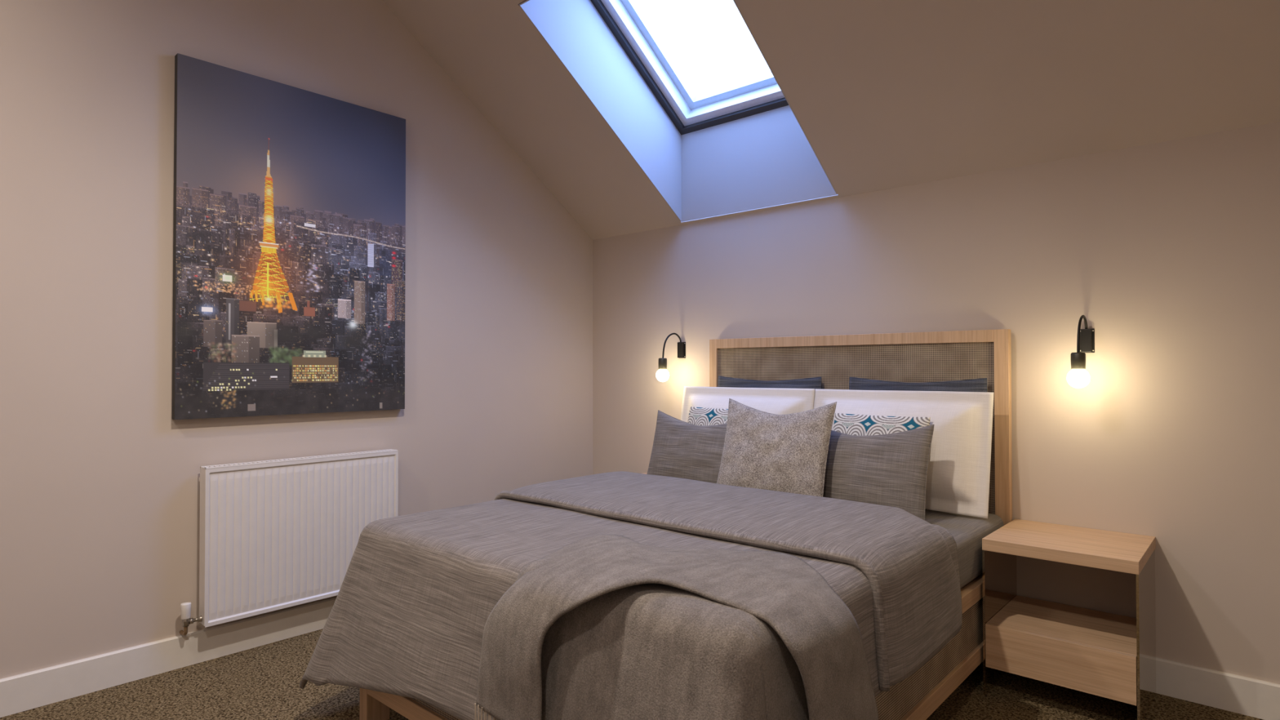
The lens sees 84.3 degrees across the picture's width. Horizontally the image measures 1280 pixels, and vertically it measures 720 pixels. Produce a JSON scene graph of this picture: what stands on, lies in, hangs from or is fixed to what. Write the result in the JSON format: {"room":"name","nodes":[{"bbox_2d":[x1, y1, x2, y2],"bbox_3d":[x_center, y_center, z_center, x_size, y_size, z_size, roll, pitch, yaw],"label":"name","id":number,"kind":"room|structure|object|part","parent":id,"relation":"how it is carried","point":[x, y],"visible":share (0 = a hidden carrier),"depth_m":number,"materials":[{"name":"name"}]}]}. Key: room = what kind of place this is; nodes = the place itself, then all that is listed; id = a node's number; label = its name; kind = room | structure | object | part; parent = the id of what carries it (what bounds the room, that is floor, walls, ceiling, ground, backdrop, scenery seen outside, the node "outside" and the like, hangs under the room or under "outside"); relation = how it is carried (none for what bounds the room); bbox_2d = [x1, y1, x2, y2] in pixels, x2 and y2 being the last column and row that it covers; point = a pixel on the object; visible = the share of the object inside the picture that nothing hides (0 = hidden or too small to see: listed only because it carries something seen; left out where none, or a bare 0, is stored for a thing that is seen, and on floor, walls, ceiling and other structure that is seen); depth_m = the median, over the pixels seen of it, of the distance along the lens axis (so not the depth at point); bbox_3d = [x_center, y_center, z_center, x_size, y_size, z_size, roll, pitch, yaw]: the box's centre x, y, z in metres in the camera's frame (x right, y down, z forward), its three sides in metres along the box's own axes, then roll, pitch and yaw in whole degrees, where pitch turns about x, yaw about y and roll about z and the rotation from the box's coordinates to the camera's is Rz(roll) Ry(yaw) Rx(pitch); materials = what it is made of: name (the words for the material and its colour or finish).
{"room":"bedroom","nodes":[
{"label":"bedroom","id":0,"kind":"room"},
{"bbox_2d":[0,0,592,679],"bbox_3d":[-1.929,-0.346,3.281,0.100,3.377,4.700,-1,-1,42],"label":"wall","id":1,"kind":"structure","parent":0,"point":[100,483],"depth_m":3.06,"materials":[{"name":"grey paint"}]},
{"bbox_2d":[0,596,337,717],"bbox_3d":[-1.884,1.273,3.222,0.018,0.138,4.700,-1,-1,42],"label":"baseboard","id":2,"kind":"structure","parent":1,"relation":"attached to","point":[25,691],"depth_m":3.00,"materials":[{"name":"white paint"}]},
{"bbox_2d":[172,53,405,419],"bbox_3d":[-1.661,-0.532,3.481,0.040,1.590,1.088,-1,-1,42],"label":"picture","id":3,"kind":"object","parent":1,"relation":"attached to","point":[289,223],"visible":1,"depth_m":3.39},
{"bbox_2d":[179,448,398,635],"bbox_3d":[-1.654,0.838,3.425,0.098,0.726,0.995,-1,-1,42],"label":"radiator","id":4,"kind":"object","parent":1,"relation":"attached to","point":[274,535],"visible":0.86,"depth_m":3.32,"materials":[{"name":"white metal"}]},
{"bbox_2d":[200,448,398,469],"bbox_3d":[-1.617,0.478,3.450,0.072,0.006,0.915,-1,-1,42],"label":"grille","id":5,"kind":"object","parent":4,"relation":"attached to","point":[371,454],"depth_m":3.41,"materials":[{"name":"white metal"}]},
{"bbox_2d":[0,628,1263,719],"bbox_3d":[-0.207,1.362,1.749,4.720,0.080,4.920,-1,-1,42],"label":"floor","id":6,"kind":"structure","parent":0,"point":[261,682],"depth_m":2.77,"materials":[{"name":"brown carpet"}]},
{"bbox_2d":[359,328,1012,719],"bbox_3d":[0.321,0.598,2.900,1.647,1.478,2.230,-1,-1,42],"label":"bed","id":7,"kind":"object","parent":6,"relation":"on","point":[953,355],"visible":0.3,"depth_m":3.28,"materials":[{"name":"brown wood"}]},
{"bbox_3d":[-0.981,1.115,2.617,0.055,0.437,0.090,-1,-1,42],"label":"leg","id":8,"kind":"part","parent":7,"relation":"part of","materials":[{"name":"brown wood"}]},
{"bbox_3d":[-0.402,1.047,2.076,1.530,0.315,0.045,-1,-1,42],"label":"foot rail","id":9,"kind":"part","parent":7,"relation":"part of","materials":[{"name":"brown wood"}]},
{"bbox_3d":[-0.403,1.046,2.075,1.530,0.188,0.016,-1,-1,42],"label":"cane panel","id":10,"kind":"part","parent":7,"relation":"part of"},
{"bbox_3d":[1.044,0.456,3.725,1.533,1.062,0.018,-1,-1,42],"label":"cane panel","id":11,"kind":"part","parent":7,"relation":"part of","materials":[{"name":"beige wicker"}]},
{"bbox_3d":[1.048,0.608,3.719,1.647,1.478,0.040,-1,-1,42],"label":"headboard","id":12,"kind":"part","parent":7,"relation":"part of","materials":[{"name":"brown wood"}]},
{"bbox_3d":[0.924,1.050,2.367,0.016,0.190,2.140,-1,-1,42],"label":"cane panel","id":13,"kind":"part","parent":7,"relation":"part of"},
{"bbox_3d":[0.924,1.051,2.367,0.040,0.317,2.140,-1,-1,42],"label":"rail","id":14,"kind":"part","parent":7,"relation":"part of","materials":[{"name":"brown wood"}]},
{"bbox_2d":[924,509,1004,587],"bbox_3d":[0.328,0.791,2.900,1.615,0.212,2.122,-1,-1,42],"label":"mattress","id":15,"kind":"object","parent":7,"relation":"on","point":[968,532],"visible":0.09,"depth_m":2.87,"materials":[{"name":"grey fabric"}]},
{"bbox_2d":[299,497,962,719],"bbox_3d":[-0.066,0.901,2.539,1.876,0.621,1.518,-1,-1,42],"label":"duvet","id":16,"kind":"object","parent":15,"relation":"on","point":[417,595],"visible":0.41,"depth_m":2.31,"materials":[{"name":"grey fabric"}]},
{"bbox_2d":[474,533,878,719],"bbox_3d":[0.109,0.894,1.927,0.925,0.720,0.773,-1,-1,42],"label":"throw blanket","id":17,"kind":"object","parent":16,"relation":"on","point":[597,627],"visible":1,"depth_m":1.70,"materials":[{"name":"grey fabric"}]},
{"bbox_2d":[493,471,961,691],"bbox_3d":[0.279,0.738,2.852,1.823,0.370,0.837,-1,-1,42],"label":"coverlet","id":18,"kind":"object","parent":16,"relation":"on","point":[908,565],"visible":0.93,"depth_m":2.35,"materials":[{"name":"grey fabric"}]},
{"bbox_2d":[646,409,727,483],"bbox_3d":[0.307,0.484,3.753,0.649,0.410,0.172,-1,-1,40],"label":"cushion","id":19,"kind":"object","parent":15,"relation":"on","point":[681,449],"visible":0.66,"depth_m":3.73,"materials":[{"name":"grey fabric"}]},
{"bbox_2d":[687,406,728,426],"bbox_3d":[0.405,0.477,3.869,0.410,0.425,0.148,-1,-1,42],"label":"patterned cushion","id":20,"kind":"object","parent":15,"relation":"on","point":[701,416],"visible":0.14,"depth_m":3.92,"materials":[{"name":"fabric"}]},
{"bbox_2d":[680,386,814,422],"bbox_3d":[0.556,0.420,3.914,0.858,0.537,0.198,-1,-1,42],"label":"pillow","id":21,"kind":"object","parent":15,"relation":"on","point":[778,401],"visible":0.23,"depth_m":3.89,"materials":[{"name":"white fabric"}]},
{"bbox_2d":[718,375,821,399],"bbox_3d":[0.701,0.391,3.941,0.662,0.601,0.080,-1,-1,39],"label":"cushion","id":22,"kind":"object","parent":15,"relation":"on","point":[815,383],"visible":0.12,"depth_m":3.93,"materials":[{"name":"blue fabric"}]},
{"bbox_2d":[716,398,836,497],"bbox_3d":[0.619,0.436,3.314,0.582,0.495,0.191,-1,-1,41],"label":"fluffy cushion","id":23,"kind":"object","parent":15,"relation":"on","point":[762,450],"visible":0.77,"depth_m":3.24,"materials":[{"name":"grey fabric"}]},
{"bbox_2d":[822,424,933,519],"bbox_3d":[0.962,0.480,3.165,0.647,0.410,0.172,-1,-1,41],"label":"cushion","id":24,"kind":"object","parent":15,"relation":"on","point":[890,469],"visible":0.61,"depth_m":3.04,"materials":[{"name":"grey fabric"}]},
{"bbox_2d":[833,413,930,435],"bbox_3d":[1.088,0.469,3.264,0.455,0.425,0.148,-1,-1,42],"label":"patterned cushion","id":25,"kind":"object","parent":15,"relation":"on","point":[847,424],"visible":0.23,"depth_m":3.29,"materials":[{"name":"fabric"}]},
{"bbox_2d":[813,388,993,518],"bbox_3d":[1.198,0.413,3.345,0.858,0.538,0.195,-1,-1,43],"label":"pillow","id":26,"kind":"object","parent":15,"relation":"on","point":[958,477],"visible":0.43,"depth_m":3.13,"materials":[{"name":"white fabric"}]},
{"bbox_2d":[848,377,987,391],"bbox_3d":[1.311,0.384,3.400,0.662,0.601,0.083,-1,-1,44],"label":"cushion","id":27,"kind":"object","parent":15,"relation":"on","point":[980,384],"visible":0.14,"depth_m":3.38,"materials":[{"name":"blue fabric"}]},
{"bbox_2d":[982,519,1155,719],"bbox_3d":[1.722,1.024,2.835,0.515,0.622,0.499,-1,-1,42],"label":"bedside table","id":28,"kind":"object","parent":6,"relation":"on","point":[1113,656],"visible":1,"depth_m":2.72,"materials":[{"name":"brown wood"}]},
{"bbox_3d":[1.528,1.049,2.996,0.008,0.577,0.478,-1,-1,42],"label":"panel","id":29,"kind":"part","parent":28,"relation":"part of","materials":[{"name":"brown wood"}]},
{"bbox_3d":[1.564,1.131,2.654,0.494,0.170,0.020,-1,-1,42],"label":"drawer","id":30,"kind":"part","parent":28,"relation":"part of","materials":[{"name":"brown wood"}]},
{"bbox_2d":[986,595,1136,655],"bbox_3d":[1.720,1.061,2.832,0.495,0.025,0.452,-1,-1,42],"label":"shelf","id":31,"kind":"object","parent":28,"relation":"attached to","point":[1109,632],"depth_m":2.82,"materials":[{"name":"brown wood"}]},
{"bbox_3d":[1.906,1.044,2.661,0.008,0.577,0.478,-1,-1,42],"label":"panel","id":32,"kind":"part","parent":28,"relation":"part of","materials":[{"name":"brown wood"}]},
{"bbox_2d":[382,0,1279,239],"bbox_3d":[-0.197,-1.469,1.783,4.700,1.290,4.934,-1,-1,42],"label":"ceiling","id":33,"kind":"structure","parent":0,"point":[886,94],"depth_m":3.03,"materials":[{"name":"grey paint"}]},
{"bbox_2d":[519,0,837,222],"bbox_3d":[0.225,-1.506,3.637,1.064,1.246,1.306,-1,-1,42],"label":"skylight shaft","id":34,"kind":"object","parent":33,"relation":"attached to","point":[767,158],"depth_m":4.07,"materials":[{"name":"white paint"}]},
{"bbox_2d":[590,0,788,134],"bbox_3d":[0.315,-1.821,3.742,1.108,0.818,1.099,-1,-1,42],"label":"window","id":35,"kind":"structure","parent":33,"relation":"in","point":[690,112],"depth_m":4.14,"materials":[{"name":"white paint"}]},
{"bbox_3d":[0.364,-1.898,3.798,0.880,0.663,0.934,-1,-1,42],"label":"sash","id":36,"kind":"part","parent":35,"relation":"part of","materials":[{"name":"white paint"}]},
{"bbox_2d":[592,121,1279,684],"bbox_3d":[1.384,0.237,3.546,4.700,2.214,0.100,-1,-1,42],"label":"wall","id":37,"kind":"structure","parent":0,"point":[1169,251],"depth_m":3.02,"materials":[{"name":"grey paint"}]},
{"bbox_2d":[656,333,685,382],"bbox_3d":[0.190,-0.018,4.383,0.081,0.304,0.236,-1,-1,42],"label":"wall lamp","id":38,"kind":"object","parent":37,"relation":"attached to","point":[662,375],"visible":1,"depth_m":4.31,"materials":[{"name":"black metal"}]},
{"bbox_2d":[658,358,666,368],"bbox_3d":[0.139,0.023,4.324,0.053,0.068,0.053,-1,-1,42],"label":"socket","id":39,"kind":"object","parent":38,"relation":"attached to","point":[662,362],"depth_m":4.30,"materials":[{"name":"black metal"}]},
{"bbox_3d":[0.139,0.096,4.324,0.081,0.074,0.081,-1,-1,42],"label":"bulb","id":40,"kind":"part","parent":38,"relation":"part of","materials":[{"name":"white glass"}]},
{"bbox_3d":[0.199,-0.088,4.394,0.010,0.164,0.186,-1,-1,42],"label":"arm","id":41,"kind":"part","parent":38,"relation":"part of","materials":[{"name":"black metal"}]},
{"bbox_2d":[1066,315,1094,387],"bbox_3d":[1.830,-0.037,2.930,0.081,0.304,0.236,-1,-1,42],"label":"wall lamp","id":42,"kind":"object","parent":37,"relation":"attached to","point":[1086,337],"visible":1,"depth_m":2.87,"materials":[{"name":"black metal"}]},
{"bbox_2d":[1070,352,1085,368],"bbox_3d":[1.779,0.004,2.872,0.053,0.068,0.053,-1,-1,42],"label":"socket","id":43,"kind":"object","parent":42,"relation":"attached to","point":[1077,360],"depth_m":2.85,"materials":[{"name":"black metal"}]},
{"bbox_3d":[1.779,0.077,2.871,0.081,0.074,0.081,-1,-1,42],"label":"bulb","id":44,"kind":"part","parent":42,"relation":"part of","materials":[{"name":"white glass"}]},
{"bbox_3d":[1.839,-0.107,2.941,0.010,0.164,0.186,-1,-1,42],"label":"arm","id":45,"kind":"part","parent":42,"relation":"part of","materials":[{"name":"black metal"}]},
{"bbox_2d":[1155,657,1279,719],"bbox_3d":[1.353,1.275,3.482,4.482,0.138,0.018,-1,-1,42],"label":"baseboard","id":46,"kind":"structure","parent":37,"relation":"attached to","point":[1252,697],"depth_m":2.71,"materials":[{"name":"white paint"}]}
]}

